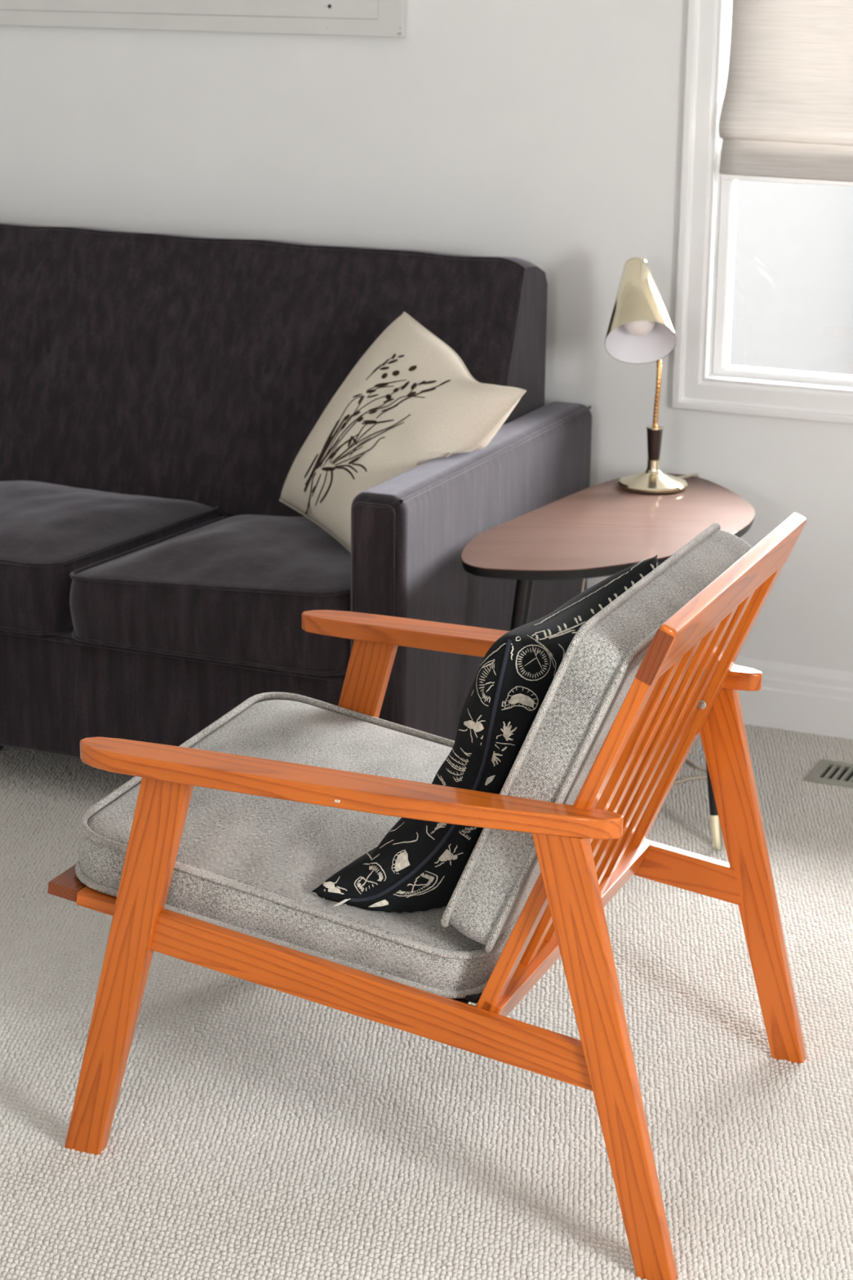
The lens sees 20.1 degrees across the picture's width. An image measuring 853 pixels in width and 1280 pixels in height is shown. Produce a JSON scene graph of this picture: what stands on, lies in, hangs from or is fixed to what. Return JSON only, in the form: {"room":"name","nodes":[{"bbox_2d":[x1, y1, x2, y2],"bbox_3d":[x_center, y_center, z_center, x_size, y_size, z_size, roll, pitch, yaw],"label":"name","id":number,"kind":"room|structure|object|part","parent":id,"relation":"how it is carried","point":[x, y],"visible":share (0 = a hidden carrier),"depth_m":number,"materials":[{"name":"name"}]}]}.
{"room":"living room","nodes":[
{"label":"living room","id":0,"kind":"room"},
{"bbox_2d":[0,724,852,1279],"bbox_3d":[-0.747,0.946,2.254,5.750,0.060,6.092,8,18,22],"label":"floor","id":1,"kind":"structure","parent":0,"point":[258,1131],"depth_m":3.25,"materials":[{"name":"carpet"}]},
{"bbox_2d":[0,222,592,758],"bbox_3d":[-0.763,-0.301,4.734,1.970,0.932,0.966,8,18,22],"label":"sofa","id":2,"kind":"object","parent":1,"relation":"on","point":[155,388],"visible":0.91,"depth_m":4.57,"materials":[{"name":"grey fabric"}]},
{"bbox_2d":[0,480,222,631],"bbox_3d":[-0.767,-0.193,4.599,0.550,0.156,0.671,8,18,22],"label":"seat cushion","id":3,"kind":"object","parent":2,"relation":"on","point":[51,531],"depth_m":4.45,"materials":[{"name":"grey fabric"}]},
{"bbox_2d":[69,514,351,671],"bbox_3d":[-0.260,-0.125,4.389,0.550,0.171,0.670,8,18,22],"label":"seat cushion","id":4,"kind":"object","parent":2,"relation":"on","point":[212,593],"depth_m":4.14,"materials":[{"name":"grey fabric"}]},
{"bbox_3d":[-0.644,-0.573,4.927,1.770,0.508,0.327,8,18,22],"label":"backrest","id":5,"kind":"part","parent":2,"relation":"part of","materials":[{"name":"grey fabric"}]},
{"bbox_2d":[279,311,526,552],"bbox_3d":[-0.060,-0.371,4.382,0.294,0.391,0.449,-8,18,-27],"label":"throw pillow","id":6,"kind":"object","parent":2,"relation":"on","point":[411,400],"visible":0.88,"depth_m":4.31,"materials":[{"name":"fabric"}]},
{"bbox_3d":[0.098,-0.093,4.419,0.101,0.542,0.938,8,18,22],"label":"arm","id":7,"kind":"part","parent":2,"relation":"part of","materials":[{"name":"grey fabric"}]},
{"bbox_2d":[47,512,806,1279],"bbox_3d":[0.024,0.244,3.161,0.851,0.793,0.704,7,18,21],"label":"armchair","id":8,"kind":"object","parent":1,"relation":"on","point":[213,855],"visible":0.92,"depth_m":2.95,"materials":[{"name":"brown wood"}]},
{"bbox_3d":[-0.349,0.244,3.322,0.044,0.022,0.592,7,18,21],"label":"rail","id":9,"kind":"part","parent":8,"relation":"part of","materials":[{"name":"brown wood"}]},
{"bbox_3d":[-0.374,0.410,3.028,0.192,0.540,0.024,7,18,21],"label":"leg","id":10,"kind":"part","parent":8,"relation":"part of","materials":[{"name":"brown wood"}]},
{"bbox_3d":[-0.188,0.388,2.973,0.542,0.087,0.028,7,18,21],"label":"seat rail","id":11,"kind":"part","parent":8,"relation":"part of","materials":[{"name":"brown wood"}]},
{"bbox_2d":[78,698,508,990],"bbox_3d":[-0.090,0.254,3.220,0.570,0.153,0.583,7,18,21],"label":"seat cushion","id":12,"kind":"object","parent":8,"relation":"on","point":[251,865],"depth_m":3.04,"materials":[{"name":"grey fabric"}]},
{"bbox_3d":[-0.105,0.175,2.836,0.693,0.026,0.063,7,18,21],"label":"armrest","id":13,"kind":"part","parent":8,"relation":"part of","materials":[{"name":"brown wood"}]},
{"bbox_3d":[-0.135,0.249,3.584,0.192,0.540,0.024,7,18,21],"label":"leg","id":14,"kind":"part","parent":8,"relation":"part of","materials":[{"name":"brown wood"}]},
{"bbox_3d":[-0.068,0.430,2.907,0.596,0.129,0.018,7,18,21],"label":"rail","id":15,"kind":"part","parent":8,"relation":"part of","materials":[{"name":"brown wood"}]},
{"bbox_2d":[311,555,659,912],"bbox_3d":[0.080,0.111,3.024,0.305,0.385,0.421,8,18,22],"label":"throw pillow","id":16,"kind":"object","parent":8,"relation":"on","point":[419,864],"visible":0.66,"depth_m":2.88,"materials":[{"name":"black fabric"}]},
{"bbox_3d":[-0.103,0.320,2.937,0.022,0.008,0.002,-6,17,-20],"label":"zip pull","id":17,"kind":"part","parent":16,"relation":"part of","materials":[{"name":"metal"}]},
{"bbox_3d":[0.140,0.011,3.404,0.693,0.026,0.063,7,18,21],"label":"armrest","id":18,"kind":"part","parent":8,"relation":"part of","materials":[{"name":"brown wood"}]},
{"bbox_3d":[0.184,0.374,3.130,0.038,0.050,0.595,7,18,21],"label":"rail","id":19,"kind":"part","parent":8,"relation":"part of","materials":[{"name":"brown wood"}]},
{"bbox_2d":[448,528,752,945],"bbox_3d":[0.230,0.108,3.030,0.218,0.406,0.574,7,18,21],"label":"cushion","id":20,"kind":"object","parent":8,"relation":"on","point":[588,747],"depth_m":2.84,"materials":[{"name":"grey fabric"}]},
{"bbox_3d":[0.208,0.485,2.798,0.190,0.540,0.024,7,18,21],"label":"leg","id":21,"kind":"part","parent":8,"relation":"part of","materials":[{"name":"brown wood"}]},
{"bbox_3d":[0.252,0.019,2.662,0.043,0.067,0.001,7,18,21],"label":"rail","id":22,"kind":"part","parent":8,"relation":"part of","materials":[{"name":"orange wood"}]},
{"bbox_3d":[0.168,0.271,3.454,0.596,0.129,0.018,7,18,21],"label":"rail","id":23,"kind":"part","parent":8,"relation":"part of","materials":[{"name":"brown wood"}]},
{"bbox_3d":[0.367,-0.059,2.926,0.044,0.071,0.597,7,18,21],"label":"rail","id":24,"kind":"part","parent":8,"relation":"part of","materials":[{"name":"brown wood"}]},
{"bbox_3d":[0.448,0.324,3.354,0.190,0.540,0.024,7,18,21],"label":"leg","id":25,"kind":"part","parent":8,"relation":"part of","materials":[{"name":"brown wood"}]},
{"bbox_2d":[461,473,755,850],"bbox_3d":[0.379,0.042,4.347,0.454,0.520,0.829,8,18,22],"label":"side table","id":26,"kind":"object","parent":1,"relation":"on","point":[604,529],"visible":0.69,"depth_m":4.19,"materials":[{"name":"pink wood"}]},
{"bbox_3d":[0.142,0.089,4.100,0.096,0.442,0.030,-12,21,-37],"label":"leg","id":27,"kind":"part","parent":26,"relation":"part of","materials":[{"name":"black paint"}]},
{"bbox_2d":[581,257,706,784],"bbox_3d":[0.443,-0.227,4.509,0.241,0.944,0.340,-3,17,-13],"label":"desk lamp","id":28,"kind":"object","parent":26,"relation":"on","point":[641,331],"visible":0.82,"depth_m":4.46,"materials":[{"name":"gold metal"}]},
{"bbox_3d":[0.386,-0.618,4.450,0.060,0.108,0.108,-4,17,-15],"label":"bulb","id":29,"kind":"part","parent":28,"relation":"part of","materials":[{"name":"white glass"}]},
{"bbox_3d":[0.404,-0.598,4.435,0.137,0.185,0.182,8,18,22],"label":"lamp shade","id":30,"kind":"part","parent":28,"relation":"part of","materials":[{"name":"gold metal"}]},
{"bbox_3d":[0.483,0.081,4.140,0.030,0.442,0.096,-11,20,-36],"label":"leg","id":31,"kind":"part","parent":26,"relation":"part of","materials":[{"name":"black paint"}]},
{"bbox_2d":[803,759,852,788],"bbox_3d":[0.890,0.267,4.508,0.349,0.008,0.130,8,18,22],"label":"floor vent","id":32,"kind":"object","parent":1,"relation":"in","point":[828,772],"visible":1,"depth_m":4.55,"materials":[{"name":"metal"}]},
{"bbox_2d":[0,0,852,672],"bbox_3d":[0.589,-1.038,4.624,5.910,2.560,0.160,8,18,22],"label":"wall","id":33,"kind":"structure","parent":0,"point":[546,134],"depth_m":4.79,"materials":[{"name":"paint"}]},
{"bbox_2d":[0,0,406,37],"bbox_3d":[-0.614,-1.603,4.902,1.254,0.701,0.022,8,18,22],"label":"print","id":34,"kind":"object","parent":33,"relation":"attached to","point":[367,18],"visible":1,"depth_m":4.90,"materials":[{"name":"paper"}]},
{"bbox_2d":[671,0,852,424],"bbox_3d":[1.046,-1.116,4.376,1.146,1.484,0.173,8,18,22],"label":"window","id":35,"kind":"structure","parent":33,"relation":"in","point":[704,380],"depth_m":4.63,"materials":[{"name":"paint"}]},
{"bbox_3d":[1.034,-0.651,4.496,1.012,0.405,0.032,8,18,22],"label":"sash","id":36,"kind":"part","parent":35,"relation":"part of","materials":[{"name":"paint"}]},
{"bbox_2d":[719,0,852,182],"bbox_3d":[1.019,-1.283,4.255,0.986,0.964,0.075,8,18,22],"label":"blind","id":37,"kind":"object","parent":35,"relation":"attached to","point":[787,112],"visible":1,"depth_m":4.48,"materials":[{"name":"fabric"}]},
{"bbox_3d":[1.036,-0.835,4.441,1.014,0.021,0.038,8,18,22],"label":"meeting rail","id":38,"kind":"part","parent":35,"relation":"part of","materials":[{"name":"paint"}]},
{"bbox_2d":[733,657,852,739],"bbox_3d":[0.467,0.080,4.902,5.750,0.134,0.016,8,18,22],"label":"baseboard","id":39,"kind":"structure","parent":33,"relation":"attached to","point":[802,699],"depth_m":4.78,"materials":[{"name":"paint"}]},
{"label":"outside","id":40,"kind":"structure","parent":0,"visible":0},
{"bbox_3d":[5.705,-1.708,13.208,18.000,0.100,19.308,8,18,22],"label":"ground","id":41,"kind":"structure","parent":40,"visible":0},
{"bbox_2d":[729,180,852,375],"bbox_3d":[2.285,-0.998,7.940,10.590,1.430,0.120,8,18,22],"label":"window pane","id":42,"kind":"object","parent":41,"relation":"on","point":[793,298],"visible":0.02,"depth_m":8.37,"materials":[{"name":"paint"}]}
]}

